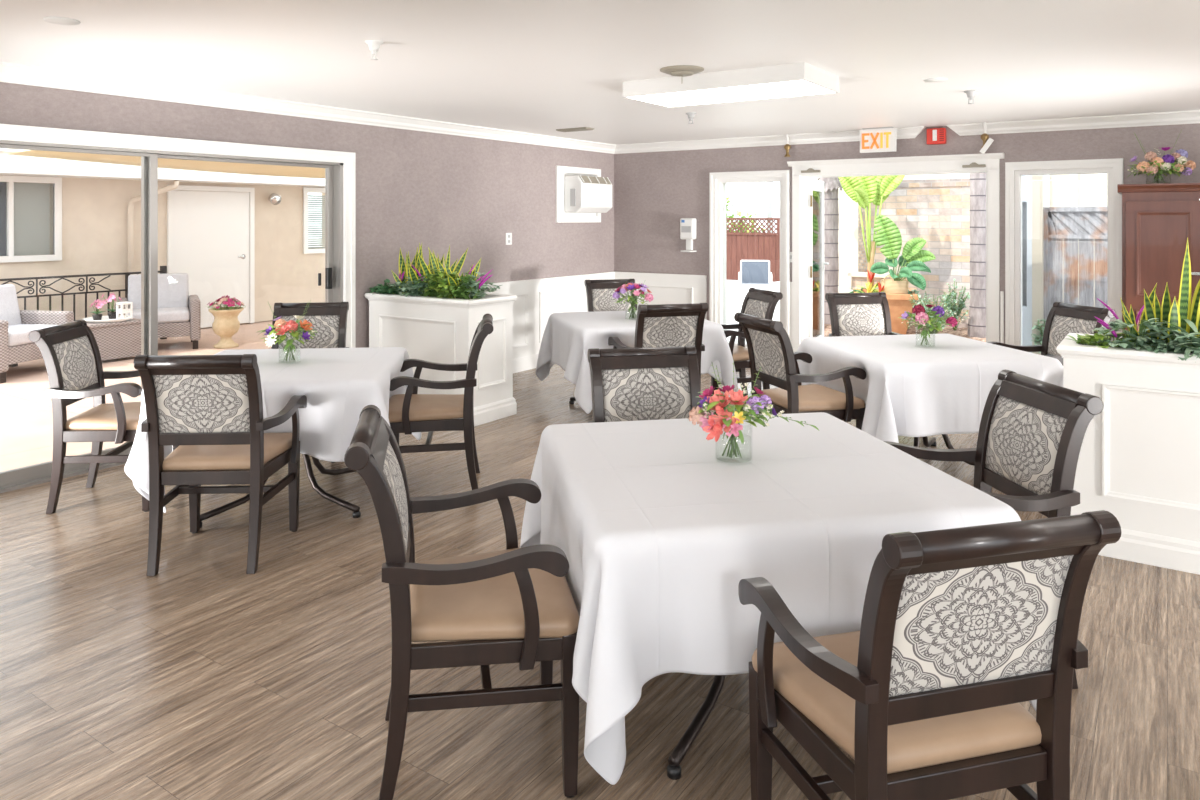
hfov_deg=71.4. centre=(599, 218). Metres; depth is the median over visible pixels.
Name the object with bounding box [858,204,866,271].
trim
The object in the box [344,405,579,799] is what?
dining chair
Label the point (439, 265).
snake plant
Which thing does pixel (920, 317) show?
flower bouquet
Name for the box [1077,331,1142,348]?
ivy plant
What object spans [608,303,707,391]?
dining chair
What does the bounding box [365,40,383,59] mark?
sprinkler head
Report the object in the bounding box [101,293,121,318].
potted orchid
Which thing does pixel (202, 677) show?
floor
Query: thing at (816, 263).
door
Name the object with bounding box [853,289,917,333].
terracotta planter
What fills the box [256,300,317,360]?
flower bouquet
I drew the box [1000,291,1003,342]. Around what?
trim
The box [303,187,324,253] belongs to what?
window
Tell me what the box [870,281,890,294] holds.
bromeliad
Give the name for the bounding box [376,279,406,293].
ivy plant
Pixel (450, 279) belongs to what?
snake plant
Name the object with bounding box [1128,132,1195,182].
flower bouquet
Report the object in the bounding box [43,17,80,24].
ceiling disc
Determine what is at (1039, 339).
plant
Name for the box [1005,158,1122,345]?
window frame
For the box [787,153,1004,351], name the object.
door
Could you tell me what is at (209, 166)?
soffit
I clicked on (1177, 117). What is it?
trim
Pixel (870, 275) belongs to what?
bromeliad
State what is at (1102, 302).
plant
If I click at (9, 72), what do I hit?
trim
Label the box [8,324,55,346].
seat cushion
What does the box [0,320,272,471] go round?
floor
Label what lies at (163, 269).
iron railing
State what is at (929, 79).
ceiling disc
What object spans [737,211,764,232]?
shrub
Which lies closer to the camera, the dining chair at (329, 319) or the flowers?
the dining chair at (329, 319)
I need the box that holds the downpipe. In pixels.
[128,180,178,274]
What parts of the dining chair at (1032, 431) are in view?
armrest, post, rail, backrest, armrest, rail, post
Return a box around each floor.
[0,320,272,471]
[0,364,1199,799]
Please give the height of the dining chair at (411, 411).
0.974 m
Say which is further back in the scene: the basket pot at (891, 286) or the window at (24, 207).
the basket pot at (891, 286)
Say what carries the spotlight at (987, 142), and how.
attached to the ceiling
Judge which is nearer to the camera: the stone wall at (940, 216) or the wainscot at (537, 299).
the wainscot at (537, 299)
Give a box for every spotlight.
[784,134,790,156]
[979,122,993,153]
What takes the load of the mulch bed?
on the garden path
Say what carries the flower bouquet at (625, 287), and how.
in the glass vase
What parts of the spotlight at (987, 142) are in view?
tilted plate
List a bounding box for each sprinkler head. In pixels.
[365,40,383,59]
[686,112,695,123]
[964,90,977,103]
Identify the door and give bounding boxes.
[0,124,355,492]
[167,185,254,327]
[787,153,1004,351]
[808,178,828,336]
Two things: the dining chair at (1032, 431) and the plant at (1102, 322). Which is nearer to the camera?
the dining chair at (1032, 431)
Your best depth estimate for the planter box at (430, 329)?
6.50 m
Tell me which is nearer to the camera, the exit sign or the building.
the exit sign
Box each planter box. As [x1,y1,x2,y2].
[364,292,517,426]
[1056,333,1199,574]
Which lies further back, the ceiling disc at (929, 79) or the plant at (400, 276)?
the plant at (400, 276)
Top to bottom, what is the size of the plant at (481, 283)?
0.284 m
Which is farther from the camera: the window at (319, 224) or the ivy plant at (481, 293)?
the window at (319, 224)
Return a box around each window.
[0,175,61,262]
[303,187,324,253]
[709,170,789,347]
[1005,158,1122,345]
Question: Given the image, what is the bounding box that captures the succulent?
[849,288,864,292]
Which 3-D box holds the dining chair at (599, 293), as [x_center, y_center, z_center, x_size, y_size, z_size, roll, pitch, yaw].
[0.172,1.073,7.864,0.624,0.974,0.620,0,0,-16]
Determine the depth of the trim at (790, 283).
8.75 m
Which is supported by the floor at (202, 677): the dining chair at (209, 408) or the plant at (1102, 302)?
the dining chair at (209, 408)
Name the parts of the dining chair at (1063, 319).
armrest, post, armrest, backrest, rail, post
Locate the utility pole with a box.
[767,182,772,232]
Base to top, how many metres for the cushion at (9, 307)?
0.463 m
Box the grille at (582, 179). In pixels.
[579,176,610,183]
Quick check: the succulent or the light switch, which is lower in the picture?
the succulent
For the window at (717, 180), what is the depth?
9.23 m
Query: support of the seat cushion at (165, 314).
on the wicker armchair at (179, 313)
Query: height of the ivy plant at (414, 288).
0.219 m
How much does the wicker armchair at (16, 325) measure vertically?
0.886 m
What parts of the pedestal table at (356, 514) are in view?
leg, leg, leg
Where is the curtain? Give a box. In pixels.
[0,182,5,255]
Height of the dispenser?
0.380 m
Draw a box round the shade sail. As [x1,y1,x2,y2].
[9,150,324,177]
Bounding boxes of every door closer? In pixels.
[801,168,820,172]
[962,162,985,167]
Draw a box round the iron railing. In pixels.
[0,266,166,338]
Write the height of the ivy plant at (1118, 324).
0.205 m
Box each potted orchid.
[89,299,106,319]
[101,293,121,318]
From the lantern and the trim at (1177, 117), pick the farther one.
the lantern
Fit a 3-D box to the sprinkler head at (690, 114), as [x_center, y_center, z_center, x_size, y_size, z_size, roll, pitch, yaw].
[0.756,-0.836,6.934,0.090,0.088,0.090,0,0,34]
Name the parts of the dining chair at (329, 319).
post, backrest, rail, post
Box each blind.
[6,182,49,255]
[308,195,324,248]
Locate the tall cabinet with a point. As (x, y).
(1158, 220)
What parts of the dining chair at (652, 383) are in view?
post, rail, backrest, post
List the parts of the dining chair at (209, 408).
armrest, post, rail, leg, backrest, rail, seat frame, seat, post, armrest, leg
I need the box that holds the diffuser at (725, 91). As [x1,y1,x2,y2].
[629,80,833,106]
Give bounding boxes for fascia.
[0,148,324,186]
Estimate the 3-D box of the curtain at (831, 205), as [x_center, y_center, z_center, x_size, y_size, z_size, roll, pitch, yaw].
[3.301,-0.292,12.219,1.744,3.704,1.886,0,0,-11]
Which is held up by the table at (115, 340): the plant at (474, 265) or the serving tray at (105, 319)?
the serving tray at (105, 319)
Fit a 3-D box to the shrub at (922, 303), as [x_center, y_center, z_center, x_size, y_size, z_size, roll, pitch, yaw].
[4.309,1.251,10.744,0.591,0.619,0.576,0,0,34]
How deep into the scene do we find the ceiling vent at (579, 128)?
8.10 m
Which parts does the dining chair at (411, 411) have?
leg, seat, seat frame, armrest, armrest, backrest, post, post, rail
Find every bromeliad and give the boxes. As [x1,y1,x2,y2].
[855,270,879,290]
[855,283,878,292]
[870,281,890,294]
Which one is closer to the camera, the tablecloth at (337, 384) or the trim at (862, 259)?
the tablecloth at (337, 384)
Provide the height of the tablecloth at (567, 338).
0.607 m
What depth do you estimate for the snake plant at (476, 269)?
6.62 m
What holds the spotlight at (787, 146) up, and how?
attached to the ceiling
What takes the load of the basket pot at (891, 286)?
in the terracotta planter at (898, 303)
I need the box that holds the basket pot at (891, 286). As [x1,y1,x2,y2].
[881,275,908,293]
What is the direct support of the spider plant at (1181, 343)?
on the planter box at (1138, 462)
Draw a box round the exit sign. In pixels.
[860,127,896,152]
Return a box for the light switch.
[506,233,511,244]
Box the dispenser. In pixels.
[680,218,696,251]
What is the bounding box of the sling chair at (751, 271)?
[738,260,771,304]
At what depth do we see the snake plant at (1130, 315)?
4.04 m
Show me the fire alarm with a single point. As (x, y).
(934, 135)
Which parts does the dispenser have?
window panel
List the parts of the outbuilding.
pane, post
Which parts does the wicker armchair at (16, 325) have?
armrest, seat, armrest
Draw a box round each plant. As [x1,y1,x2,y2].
[369,284,395,293]
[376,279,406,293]
[387,276,428,294]
[391,244,428,291]
[391,271,404,293]
[398,277,434,296]
[399,249,407,284]
[408,243,429,296]
[411,264,434,296]
[415,274,442,296]
[417,247,467,291]
[424,269,459,297]
[432,253,480,297]
[433,246,457,297]
[437,271,476,298]
[448,265,477,298]
[451,265,483,298]
[459,272,500,298]
[462,269,492,298]
[838,175,904,291]
[870,214,935,289]
[1030,319,1045,352]
[1067,334,1101,345]
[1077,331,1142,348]
[1093,318,1174,351]
[1094,316,1151,347]
[1097,298,1143,338]
[1120,283,1156,345]
[1121,238,1199,352]
[1134,338,1193,359]
[1144,319,1199,360]
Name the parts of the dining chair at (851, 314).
post, rail, backrest, post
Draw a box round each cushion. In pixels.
[0,284,21,325]
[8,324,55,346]
[128,273,188,308]
[128,307,189,322]
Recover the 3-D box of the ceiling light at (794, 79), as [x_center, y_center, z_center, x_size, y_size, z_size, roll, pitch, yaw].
[0.815,-0.831,5.274,1.210,0.098,0.600,0,0,34]
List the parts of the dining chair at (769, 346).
post, rail, backrest, rail, armrest, post, seat, seat frame, armrest, leg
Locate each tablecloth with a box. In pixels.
[124,347,420,512]
[520,412,1036,784]
[536,310,737,413]
[796,334,1062,442]
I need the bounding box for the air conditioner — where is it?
[556,165,611,222]
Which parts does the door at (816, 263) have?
pane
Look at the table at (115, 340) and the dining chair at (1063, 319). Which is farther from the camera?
the table at (115, 340)
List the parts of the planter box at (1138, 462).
cap rail, molding, panel molding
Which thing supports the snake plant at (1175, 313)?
in the planter box at (1138, 462)
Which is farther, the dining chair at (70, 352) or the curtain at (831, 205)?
the curtain at (831, 205)
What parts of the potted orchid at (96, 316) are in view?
pot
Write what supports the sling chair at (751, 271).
on the garden path
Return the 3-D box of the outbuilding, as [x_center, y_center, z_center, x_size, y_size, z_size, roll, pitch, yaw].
[4.670,0.110,9.292,0.480,2.900,0.280,0,0,34]
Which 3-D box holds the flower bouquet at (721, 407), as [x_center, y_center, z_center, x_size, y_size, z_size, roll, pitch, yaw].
[0.508,0.639,2.763,0.413,0.314,0.283,0,0,20]
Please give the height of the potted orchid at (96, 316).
0.238 m
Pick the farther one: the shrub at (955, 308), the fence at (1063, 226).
the shrub at (955, 308)
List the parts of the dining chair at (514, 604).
rail, post, post, backrest, rail, armrest, armrest, seat frame, seat, leg, leg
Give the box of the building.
[1044,173,1107,304]
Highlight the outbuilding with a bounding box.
[1022,175,1043,354]
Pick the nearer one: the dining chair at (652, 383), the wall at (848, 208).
the dining chair at (652, 383)
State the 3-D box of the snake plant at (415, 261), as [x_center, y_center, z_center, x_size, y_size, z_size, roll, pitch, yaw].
[-1.532,0.427,6.869,0.358,0.485,0.101,0,0,2]
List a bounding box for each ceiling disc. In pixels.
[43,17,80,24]
[924,78,946,81]
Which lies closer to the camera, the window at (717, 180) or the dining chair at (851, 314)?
the dining chair at (851, 314)
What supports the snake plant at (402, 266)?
in the planter box at (430, 329)
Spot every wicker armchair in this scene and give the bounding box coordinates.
[0,284,73,383]
[115,273,200,348]
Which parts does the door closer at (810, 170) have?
arm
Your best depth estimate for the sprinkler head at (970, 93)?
5.72 m
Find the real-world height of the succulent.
0.128 m
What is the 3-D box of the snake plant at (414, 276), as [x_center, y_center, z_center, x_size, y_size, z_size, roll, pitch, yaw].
[-1.451,0.431,6.809,0.302,0.474,0.345,0,0,-25]
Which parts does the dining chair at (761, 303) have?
leg, armrest, armrest, seat, seat frame, post, backrest, rail, post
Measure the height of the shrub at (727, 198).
2.330 m
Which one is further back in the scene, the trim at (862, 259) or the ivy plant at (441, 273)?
the trim at (862, 259)
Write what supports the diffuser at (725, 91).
attached to the ceiling light at (794, 79)
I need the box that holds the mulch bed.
[824,324,985,341]
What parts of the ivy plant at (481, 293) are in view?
stem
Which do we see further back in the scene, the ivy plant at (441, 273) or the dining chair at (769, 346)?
the ivy plant at (441, 273)
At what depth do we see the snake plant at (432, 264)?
6.70 m
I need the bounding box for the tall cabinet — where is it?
[1117,183,1199,334]
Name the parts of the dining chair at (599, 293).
post, rail, backrest, post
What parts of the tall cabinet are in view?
cornice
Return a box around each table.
[87,318,140,360]
[200,454,360,527]
[569,397,575,403]
[667,675,724,779]
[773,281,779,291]
[913,434,974,465]
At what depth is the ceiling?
4.47 m
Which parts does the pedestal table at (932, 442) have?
leg, leg, leg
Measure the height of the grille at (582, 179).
0.079 m
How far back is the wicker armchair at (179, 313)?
10.23 m
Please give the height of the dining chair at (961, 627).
0.974 m
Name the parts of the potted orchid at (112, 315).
pot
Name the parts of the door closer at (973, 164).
arm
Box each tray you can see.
[83,315,130,322]
[680,250,696,251]
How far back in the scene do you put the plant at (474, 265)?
6.49 m
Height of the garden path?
0.088 m
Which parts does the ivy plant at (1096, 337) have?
stem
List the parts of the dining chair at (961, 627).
leg, armrest, post, seat, seat frame, rail, backrest, rail, post, armrest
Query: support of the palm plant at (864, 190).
on the terracotta planter at (898, 303)
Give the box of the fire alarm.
[927,128,945,144]
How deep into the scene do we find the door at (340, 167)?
5.53 m
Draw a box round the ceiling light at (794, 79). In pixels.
[623,62,838,107]
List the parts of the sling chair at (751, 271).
sling seat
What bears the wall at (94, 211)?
on the floor at (26, 414)
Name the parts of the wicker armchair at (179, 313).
armrest, seat, armrest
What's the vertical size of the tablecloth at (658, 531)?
0.610 m
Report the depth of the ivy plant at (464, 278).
6.41 m
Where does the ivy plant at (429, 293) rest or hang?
in the planter box at (430, 329)
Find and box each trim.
[0,62,615,153]
[614,126,925,153]
[789,282,791,343]
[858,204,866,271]
[897,178,969,187]
[946,110,1199,135]
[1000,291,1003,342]
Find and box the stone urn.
[208,307,243,348]
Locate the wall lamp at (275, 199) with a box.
[269,193,280,204]
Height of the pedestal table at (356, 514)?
0.741 m
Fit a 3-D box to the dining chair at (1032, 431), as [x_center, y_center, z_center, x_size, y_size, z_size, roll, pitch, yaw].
[1.330,1.073,2.973,0.620,0.974,0.624,0,0,-7]
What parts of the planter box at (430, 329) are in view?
panel molding, cap rail, molding, panel molding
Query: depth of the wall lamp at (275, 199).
12.70 m
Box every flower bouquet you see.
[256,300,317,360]
[612,283,653,317]
[688,363,818,457]
[900,292,969,344]
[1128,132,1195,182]
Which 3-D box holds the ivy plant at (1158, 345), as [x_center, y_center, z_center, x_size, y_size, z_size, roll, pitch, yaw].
[2.586,0.605,3.832,0.240,0.122,0.292,0,0,-20]
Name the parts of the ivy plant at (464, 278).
stem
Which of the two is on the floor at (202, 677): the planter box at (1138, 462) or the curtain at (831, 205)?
the planter box at (1138, 462)
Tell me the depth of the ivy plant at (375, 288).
6.90 m
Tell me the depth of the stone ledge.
12.17 m
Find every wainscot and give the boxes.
[480,272,614,372]
[614,272,706,319]
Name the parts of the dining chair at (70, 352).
post, rail, backrest, rail, post, armrest, seat frame, seat, armrest, leg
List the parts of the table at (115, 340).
lid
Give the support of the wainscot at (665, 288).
attached to the wall at (653, 191)
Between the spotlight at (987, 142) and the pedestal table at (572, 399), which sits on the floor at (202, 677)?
the pedestal table at (572, 399)
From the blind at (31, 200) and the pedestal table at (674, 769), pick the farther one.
the blind at (31, 200)
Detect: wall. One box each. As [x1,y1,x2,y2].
[0,82,613,347]
[0,175,324,327]
[614,123,1199,343]
[811,173,969,292]
[867,186,969,327]
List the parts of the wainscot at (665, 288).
chair rail, panel molding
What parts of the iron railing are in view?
rail, post, post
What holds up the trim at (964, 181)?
on the stone wall at (940, 216)
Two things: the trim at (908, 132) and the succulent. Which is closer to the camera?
the trim at (908, 132)
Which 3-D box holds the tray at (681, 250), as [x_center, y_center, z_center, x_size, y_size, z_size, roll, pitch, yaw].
[0.989,0.362,9.390,0.160,0.015,0.115,0,0,34]
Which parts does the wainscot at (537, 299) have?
panel molding, baseboard, chair rail, panel molding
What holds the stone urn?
on the floor at (26, 414)
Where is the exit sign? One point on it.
(880, 139)
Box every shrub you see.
[726,195,735,226]
[726,211,752,232]
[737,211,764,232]
[910,291,956,333]
[938,279,969,330]
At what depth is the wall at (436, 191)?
7.38 m
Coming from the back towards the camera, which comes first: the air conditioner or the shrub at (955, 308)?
the shrub at (955, 308)
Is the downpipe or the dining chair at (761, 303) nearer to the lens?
the dining chair at (761, 303)
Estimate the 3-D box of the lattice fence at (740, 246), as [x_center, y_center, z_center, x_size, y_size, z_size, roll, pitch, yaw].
[3.615,0.765,21.247,14.095,1.590,0.090,0,0,34]
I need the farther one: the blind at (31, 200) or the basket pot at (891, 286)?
the basket pot at (891, 286)
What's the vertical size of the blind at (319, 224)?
0.868 m
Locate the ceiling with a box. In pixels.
[0,0,1199,144]
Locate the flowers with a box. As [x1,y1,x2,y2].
[205,295,243,309]
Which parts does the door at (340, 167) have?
sash, casing, sash, pane, handle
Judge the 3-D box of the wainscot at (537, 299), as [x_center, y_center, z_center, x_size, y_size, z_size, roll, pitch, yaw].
[-0.685,1.095,8.728,0.035,0.930,3.068,0,0,34]
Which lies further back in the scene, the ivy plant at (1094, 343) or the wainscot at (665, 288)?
the wainscot at (665, 288)
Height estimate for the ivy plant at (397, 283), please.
0.218 m
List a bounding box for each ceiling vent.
[556,127,593,131]
[660,65,703,83]
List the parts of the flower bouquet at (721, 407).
lily flower, lily flower, lily flower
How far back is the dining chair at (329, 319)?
5.81 m
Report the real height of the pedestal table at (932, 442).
0.741 m
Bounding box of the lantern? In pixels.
[116,302,132,318]
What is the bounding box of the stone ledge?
[842,272,890,292]
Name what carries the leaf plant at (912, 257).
in the basket pot at (891, 286)
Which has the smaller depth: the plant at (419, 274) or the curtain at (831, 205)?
the plant at (419, 274)
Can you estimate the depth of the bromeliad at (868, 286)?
11.12 m
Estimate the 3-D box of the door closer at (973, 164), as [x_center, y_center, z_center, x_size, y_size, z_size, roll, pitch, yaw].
[3.461,-0.500,7.726,0.200,0.044,0.030,0,0,34]
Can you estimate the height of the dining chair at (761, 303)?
0.974 m
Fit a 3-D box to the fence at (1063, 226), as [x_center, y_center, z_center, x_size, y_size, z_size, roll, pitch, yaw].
[5.611,0.715,8.652,1.816,1.690,0.080,0,0,34]
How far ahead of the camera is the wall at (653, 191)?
9.05 m
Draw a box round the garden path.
[726,280,779,341]
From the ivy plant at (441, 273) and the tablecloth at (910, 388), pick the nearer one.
the tablecloth at (910, 388)
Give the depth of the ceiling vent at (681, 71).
4.84 m
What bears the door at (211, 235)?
in the wall at (94, 211)
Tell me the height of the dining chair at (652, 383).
0.974 m
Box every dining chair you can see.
[28,319,148,513]
[134,354,306,575]
[271,302,348,462]
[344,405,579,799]
[388,313,492,489]
[584,279,636,311]
[588,346,700,422]
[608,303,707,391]
[711,287,782,396]
[734,312,865,429]
[738,510,1120,799]
[825,292,902,336]
[884,369,1103,688]
[987,301,1114,365]
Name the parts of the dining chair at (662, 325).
armrest, post, backrest, rail, post, armrest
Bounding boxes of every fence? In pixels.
[726,218,779,281]
[1044,207,1107,319]
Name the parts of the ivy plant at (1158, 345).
stem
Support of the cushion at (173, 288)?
on the wicker armchair at (179, 313)
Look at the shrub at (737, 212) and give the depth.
22.42 m
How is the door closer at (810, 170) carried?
attached to the door at (937, 164)

